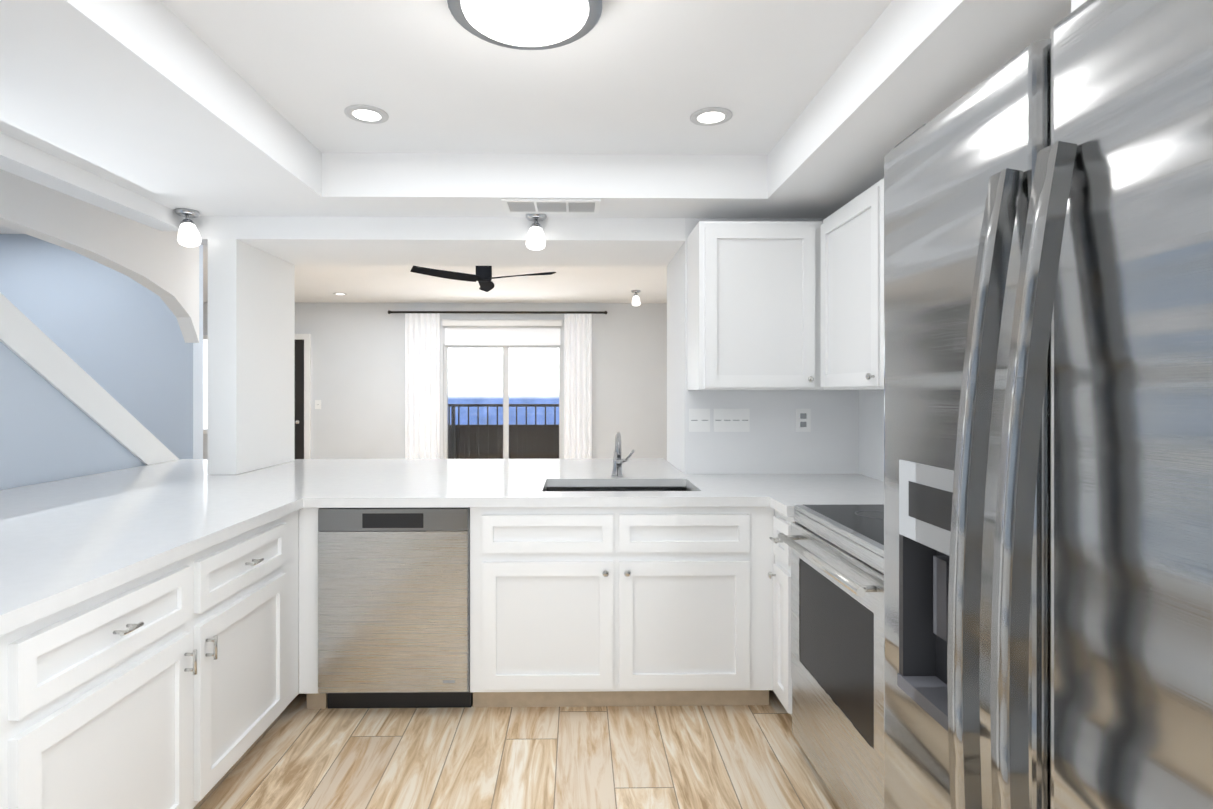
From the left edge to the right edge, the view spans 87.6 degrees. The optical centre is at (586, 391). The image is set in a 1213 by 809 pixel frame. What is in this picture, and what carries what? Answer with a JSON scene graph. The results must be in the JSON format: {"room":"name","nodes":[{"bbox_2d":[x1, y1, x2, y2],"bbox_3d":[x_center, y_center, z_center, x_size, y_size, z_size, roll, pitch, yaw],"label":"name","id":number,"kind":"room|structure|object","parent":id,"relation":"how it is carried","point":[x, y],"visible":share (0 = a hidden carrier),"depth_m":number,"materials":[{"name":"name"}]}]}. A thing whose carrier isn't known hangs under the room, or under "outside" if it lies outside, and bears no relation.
{"room":"kitchen","nodes":[
{"label":"kitchen","id":0,"kind":"room"},
{"bbox_2d":[0,225,23,233],"bbox_3d":[-4.019,-1.239,1.455,3.910,0.223,6.100,0,0,-1],"label":"ceiling","id":1,"kind":"structure","parent":0,"point":[5,230],"depth_m":4.44,"materials":[{"name":"white paint"}]},
{"bbox_2d":[0,341,144,489],"bbox_3d":[-2.655,0.111,2.230,0.100,2.477,4.010,0,0,-1],"label":"wall","id":2,"kind":"structure","parent":0,"point":[49,432],"depth_m":3.04,"materials":[{"name":"blue paint"}]},
{"bbox_2d":[0,293,179,464],"bbox_3d":[-2.607,-0.174,2.891,0.015,1.902,2.730,0,0,-1],"label":"stair railing","id":3,"kind":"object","parent":2,"relation":"attached to","point":[26,340],"depth_m":3.22,"materials":[{"name":"white paint"}]},
{"bbox_2d":[0,132,184,230],"bbox_3d":[-2.133,-0.984,1.768,0.130,0.287,3.070,0,0,-1],"label":"header beam","id":4,"kind":"structure","parent":0,"point":[25,161],"depth_m":2.63,"materials":[{"name":"white paint"}]},
{"bbox_2d":[0,169,198,342],"bbox_3d":[-2.777,-0.739,2.364,0.100,0.777,4.280,0,0,-1],"label":"arch","id":5,"kind":"object","parent":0,"point":[163,266],"visible":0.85,"depth_m":3.67,"materials":[{"name":"white paint"}]},
{"bbox_2d":[0,234,202,458],"bbox_3d":[-4.418,0.000,4.559,3.205,2.700,0.120,0,0,-1],"label":"wall","id":6,"kind":"structure","parent":0,"point":[117,336],"depth_m":4.51,"materials":[{"name":"blue paint"}]},
{"bbox_2d":[203,302,666,459],"bbox_3d":[-2.355,0.001,8.565,7.450,2.700,0.130,0,0,-1],"label":"wall","id":7,"kind":"structure","parent":0,"point":[358,370],"depth_m":8.50,"materials":[{"name":"white paint"}]},
{"bbox_2d":[203,335,207,433],"bbox_3d":[-5.403,-0.100,8.444,0.870,1.320,0.018,0,0,-1],"label":"window","id":8,"kind":"structure","parent":7,"relation":"in","point":[205,384],"depth_m":8.45,"materials":[{"name":"white"}]},
{"bbox_2d":[295,334,310,458],"bbox_3d":[-4.223,0.288,8.414,1.060,2.125,0.113,0,0,-1],"label":"entry door","id":9,"kind":"structure","parent":7,"relation":"in","point":[302,396],"depth_m":8.45,"materials":[{"name":"grey wood"}]},
{"bbox_2d":[315,400,320,408],"bbox_3d":[-3.599,0.171,8.477,0.080,0.122,0.008,0,0,-1],"label":"switch plate","id":10,"kind":"object","parent":7,"relation":"attached to","point":[317,404],"visible":1,"depth_m":8.47,"materials":[{"name":"white plastic"}]},
{"bbox_2d":[388,310,607,313],"bbox_3d":[-1.178,-1.060,8.455,2.930,0.048,0.122,0,0,-1],"label":"curtain rod","id":11,"kind":"object","parent":7,"relation":"attached to","point":[555,312],"visible":1,"depth_m":8.41,"materials":[{"name":"brown metal"}]},
{"bbox_2d":[405,313,439,458],"bbox_3d":[-2.180,0.144,8.403,0.455,2.372,0.072,0,0,-1],"label":"curtain","id":12,"kind":"object","parent":11,"relation":"hanging from","point":[422,386],"visible":0.67,"depth_m":8.40,"materials":[{"name":"white fabric"}]},
{"bbox_2d":[564,314,591,458],"bbox_3d":[-0.110,0.144,8.434,0.365,2.372,0.071,0,0,-1],"label":"curtain","id":13,"kind":"object","parent":11,"relation":"hanging from","point":[577,386],"visible":0.73,"depth_m":8.43,"materials":[{"name":"white fabric"}]},
{"bbox_2d":[442,319,561,346],"bbox_3d":[-1.123,-0.791,8.474,1.602,0.362,0.086,0,0,-1],"label":"blind valance","id":14,"kind":"object","parent":7,"relation":"attached to","point":[528,333],"visible":0.94,"depth_m":8.48,"materials":[{"name":"white fabric"}]},
{"bbox_2d":[443,344,562,458],"bbox_3d":[-1.125,0.351,8.579,1.606,1.998,0.080,0,0,-1],"label":"sliding glass door","id":15,"kind":"structure","parent":7,"relation":"in","point":[506,393],"depth_m":8.55,"materials":[{"name":"white"}]},
{"bbox_2d":[203,246,666,302],"bbox_3d":[-2.321,-1.275,6.306,7.450,0.150,4.650,0,0,-1],"label":"ceiling","id":16,"kind":"structure","parent":0,"point":[404,284],"depth_m":7.12,"materials":[{"name":"white paint"}]},
{"bbox_2d":[410,266,555,291],"bbox_3d":[-0.840,-1.077,5.575,1.166,0.244,1.096,0,0,-1],"label":"ceiling fan","id":17,"kind":"object","parent":16,"relation":"hanging from","point":[483,277],"visible":0.71,"depth_m":5.35,"materials":[{"name":"black metal"}]},
{"bbox_2d":[631,290,640,305],"bbox_3d":[0.587,-1.108,7.460,0.110,0.182,0.139,0,0,-1],"label":"spot lamp","id":18,"kind":"object","parent":16,"relation":"attached to","point":[635,300],"visible":1,"depth_m":7.43,"materials":[{"name":"white glass"}]},
{"bbox_2d":[189,216,684,265],"bbox_3d":[-0.789,-1.075,3.663,2.615,0.550,0.680,0,0,-1],"label":"header beam","id":19,"kind":"structure","parent":0,"point":[421,241],"depth_m":3.34,"materials":[{"name":"white paint"}]},
{"bbox_2d":[198,690,839,808],"bbox_3d":[-2.279,1.390,3.466,7.850,0.080,10.470,0,0,-1],"label":"floor","id":20,"kind":"structure","parent":0,"point":[299,755],"depth_m":2.31,"materials":[{"name":"brown wood"}]},
{"bbox_2d":[0,626,23,808],"bbox_3d":[-1.456,0.913,0.638,0.630,0.874,1.230,0,0,-1],"label":"base cabinet","id":21,"kind":"object","parent":20,"relation":"on","point":[11,643],"depth_m":1.28,"materials":[{"name":"white wood"}]},
{"bbox_2d":[0,491,311,635],"bbox_3d":[-1.853,0.454,1.407,1.440,0.040,2.340,0,0,-1],"label":"countertop","id":22,"kind":"structure","parent":21,"relation":"on","point":[66,543],"depth_m":1.94,"materials":[{"name":"white stone"}]},
{"bbox_2d":[116,459,395,470],"bbox_3d":[-1.887,0.455,3.707,1.440,0.040,0.760,0,0,-1],"label":"countertop","id":23,"kind":"structure","parent":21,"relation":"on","point":[182,464],"depth_m":3.73,"materials":[{"name":"white stone"}]},
{"bbox_2d":[208,239,294,474],"bbox_3d":[-1.911,-0.183,3.647,0.150,1.234,0.680,0,0,-1],"label":"column fin left","id":24,"kind":"structure","parent":23,"relation":"on","point":[251,358],"depth_m":3.44,"materials":[{"name":"white paint"}]},
{"bbox_2d":[24,510,298,808],"bbox_3d":[-1.476,0.913,1.932,0.630,0.874,1.358,0,0,-1],"label":"base cabinet","id":25,"kind":"object","parent":20,"relation":"on","point":[174,685],"depth_m":1.76,"materials":[{"name":"white wood"}]},
{"bbox_2d":[318,507,472,708],"bbox_3d":[-0.800,0.914,2.901,0.617,0.872,0.604,0,0,-1],"label":"dishwasher","id":26,"kind":"object","parent":20,"relation":"on","point":[393,607],"visible":0.88,"depth_m":2.60,"materials":[{"name":"silver metal"}]},
{"bbox_2d":[299,507,773,708],"bbox_3d":[-0.205,0.913,2.912,1.978,0.874,0.660,0,0,-1],"label":"base cabinet","id":27,"kind":"object","parent":20,"relation":"on","point":[613,606],"visible":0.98,"depth_m":2.63,"materials":[{"name":"white wood"}]},
{"bbox_2d":[0,459,883,507],"bbox_3d":[-0.579,0.549,3.351,4.046,0.227,1.510,0,0,-1],"label":"countertop","id":28,"kind":"structure","parent":27,"relation":"on","point":[405,483],"depth_m":3.03,"materials":[{"name":"white stone"}]},
{"bbox_2d":[611,432,634,476],"bbox_3d":[0.190,0.318,3.196,0.122,0.232,0.178,0,0,-1],"label":"faucet","id":29,"kind":"object","parent":28,"relation":"on","point":[618,461],"visible":1,"depth_m":3.23,"materials":[{"name":"silver metal"}]},
{"bbox_2d":[768,510,794,715],"bbox_3d":[1.113,0.913,2.528,0.685,0.874,0.245,0,0,-1],"label":"base cabinet","id":30,"kind":"object","parent":20,"relation":"on","point":[782,678],"visible":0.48,"depth_m":2.44,"materials":[{"name":"white wood"}]},
{"bbox_2d":[768,491,883,516],"bbox_3d":[1.109,0.454,2.515,0.696,0.040,0.214,0,0,-1],"label":"countertop","id":31,"kind":"structure","parent":30,"relation":"on","point":[783,502],"depth_m":2.58,"materials":[{"name":"white stone"}]},
{"bbox_2d":[778,504,883,808],"bbox_3d":[1.089,0.800,2.021,0.747,1.100,0.760,0,0,-1],"label":"range oven","id":32,"kind":"object","parent":20,"relation":"on","point":[837,614],"visible":0.27,"depth_m":1.97,"materials":[{"name":"silver metal"}]},
{"bbox_2d":[884,0,1212,808],"bbox_3d":[0.932,0.465,0.641,0.983,1.770,0.914,0,0,-1],"label":"fridge","id":33,"kind":"object","parent":20,"relation":"on","point":[1048,424],"visible":1,"depth_m":0.66,"materials":[{"name":"silver metal"}]},
{"bbox_2d":[160,0,891,154],"bbox_3d":[-0.157,-1.239,0.728,2.110,0.223,4.530,0,0,-1],"label":"ceiling","id":34,"kind":"structure","parent":0,"point":[650,77],"depth_m":2.22,"materials":[{"name":"white paint"}]},
{"bbox_2d":[344,105,388,123],"bbox_3d":[-0.890,-1.123,2.562,0.170,0.007,0.170,0,0,-1],"label":"recessed light","id":35,"kind":"object","parent":34,"relation":"in","point":[367,114],"visible":1,"depth_m":2.55,"materials":[{"name":"grey"}]},
{"bbox_2d":[447,0,601,49],"bbox_3d":[-0.168,-1.071,1.742,0.424,0.111,0.424,0,0,-1],"label":"ceiling light","id":36,"kind":"object","parent":34,"relation":"attached to","point":[531,24],"visible":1,"depth_m":1.75,"materials":[{"name":"white glass"}]},
{"bbox_2d":[690,107,731,125],"bbox_3d":[0.510,-1.123,2.583,0.170,0.007,0.170,0,0,-1],"label":"recessed light","id":37,"kind":"object","parent":34,"relation":"in","point":[710,116],"visible":1,"depth_m":2.57,"materials":[{"name":"grey"}]},
{"bbox_2d":[0,0,1070,218],"bbox_3d":[-0.285,-1.135,0.896,3.540,0.430,4.870,0,0,-1],"label":"ceiling","id":38,"kind":"structure","parent":0,"point":[159,102],"depth_m":2.33,"materials":[{"name":"white paint"}]},
{"bbox_2d":[174,208,200,246],"bbox_3d":[-2.018,-0.828,3.203,0.134,0.183,0.134,0,0,-1],"label":"spot lamp","id":39,"kind":"object","parent":38,"relation":"attached to","point":[188,234],"visible":1,"depth_m":3.18,"materials":[{"name":"white glass"}]},
{"bbox_2d":[526,214,546,250],"bbox_3d":[-0.261,-0.828,3.272,0.110,0.182,0.139,0,0,-1],"label":"spot lamp","id":40,"kind":"object","parent":38,"relation":"attached to","point":[535,240],"visible":0.94,"depth_m":3.24,"materials":[{"name":"white glass"}]},
{"bbox_2d":[501,199,600,213],"bbox_3d":[-0.171,-0.915,3.123,0.475,0.008,0.220,0,0,-1],"label":"ceiling vent","id":41,"kind":"object","parent":38,"relation":"in","point":[551,206],"visible":1,"depth_m":3.12,"materials":[{"name":"white metal"}]},
{"bbox_2d":[667,218,858,562],"bbox_3d":[0.981,0.000,3.690,0.925,2.700,0.680,0,0,-1],"label":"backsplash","id":42,"kind":"structure","parent":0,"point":[772,441],"depth_m":3.35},
{"bbox_2d":[689,409,709,431],"bbox_3d":[0.599,0.150,3.339,0.110,0.122,0.008,0,0,-1],"label":"switch plate","id":43,"kind":"object","parent":42,"relation":"attached to","point":[699,420],"visible":1,"depth_m":3.34,"materials":[{"name":"white plastic"}]},
{"bbox_2d":[714,409,749,431],"bbox_3d":[0.769,0.150,3.341,0.190,0.122,0.008,0,0,-1],"label":"switch plate","id":44,"kind":"object","parent":42,"relation":"attached to","point":[731,420],"visible":1,"depth_m":3.34,"materials":[{"name":"white plastic"}]},
{"bbox_2d":[687,221,822,389],"bbox_3d":[0.992,-0.412,3.158,0.911,0.805,0.377,0,0,-1],"label":"upper cabinet","id":45,"kind":"object","parent":42,"relation":"attached to","point":[753,305],"visible":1,"depth_m":3.01,"materials":[{"name":"white wood"}]},
{"bbox_2d":[796,409,810,431],"bbox_3d":[1.149,0.150,3.348,0.078,0.122,0.008,0,0,-1],"label":"electrical outlet plate","id":46,"kind":"object","parent":42,"relation":"attached to","point":[803,420],"visible":1,"depth_m":3.35,"materials":[{"name":"white plastic"}]},
{"bbox_2d":[859,390,883,480],"bbox_3d":[1.505,0.000,3.588,0.120,2.700,10.200,0,0,-1],"label":"wall","id":47,"kind":"structure","parent":0,"point":[871,433],"depth_m":3.21,"materials":[{"name":"white paint"}]},
{"bbox_2d":[821,191,864,389],"bbox_3d":[1.282,-0.412,2.669,0.346,0.805,0.663,0,0,-1],"label":"upper cabinet","id":48,"kind":"object","parent":47,"relation":"attached to","point":[852,294],"depth_m":2.74,"materials":[{"name":"white wood"}]},
{"bbox_2d":[865,178,883,389],"bbox_3d":[1.288,-0.412,2.214,0.346,0.805,0.514,0,0,-1],"label":"upper cabinet","id":49,"kind":"object","parent":47,"relation":"attached to","point":[874,195],"depth_m":2.44,"materials":[{"name":"white wood"}]},
{"bbox_2d":[1071,0,1086,12],"bbox_3d":[1.177,-0.648,0.660,0.616,0.335,0.955,0,0,-1],"label":"upper cabinet","id":50,"kind":"object","parent":47,"relation":"attached to","point":[1075,4],"depth_m":1.11,"materials":[{"name":"white wood"}]},
{"label":"outside","id":51,"kind":"structure","parent":0,"visible":0},
{"bbox_2d":[448,348,558,424],"bbox_3d":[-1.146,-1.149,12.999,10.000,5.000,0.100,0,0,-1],"label":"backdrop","id":52,"kind":"structure","parent":51,"point":[492,364],"depth_m":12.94,"materials":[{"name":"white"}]},
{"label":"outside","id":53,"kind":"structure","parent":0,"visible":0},
{"bbox_3d":[-1.115,1.396,10.904,8.000,0.070,4.490,0,0,-1],"label":"patio","id":54,"kind":"object","parent":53,"visible":0},
{"bbox_2d":[448,404,558,458],"bbox_3d":[-1.089,0.776,9.874,6.020,1.170,0.070,0,0,-1],"label":"railing","id":55,"kind":"object","parent":54,"relation":"on","point":[452,406],"depth_m":9.85,"materials":[{"name":"brown metal"}]},
{"bbox_2d":[450,425,558,458],"bbox_3d":[-1.116,0.966,10.982,8.000,0.790,0.095,0,0,-1],"label":"fence","id":56,"kind":"object","parent":54,"relation":"on","point":[520,434],"depth_m":10.94,"materials":[{"name":"black metal"}]}
]}

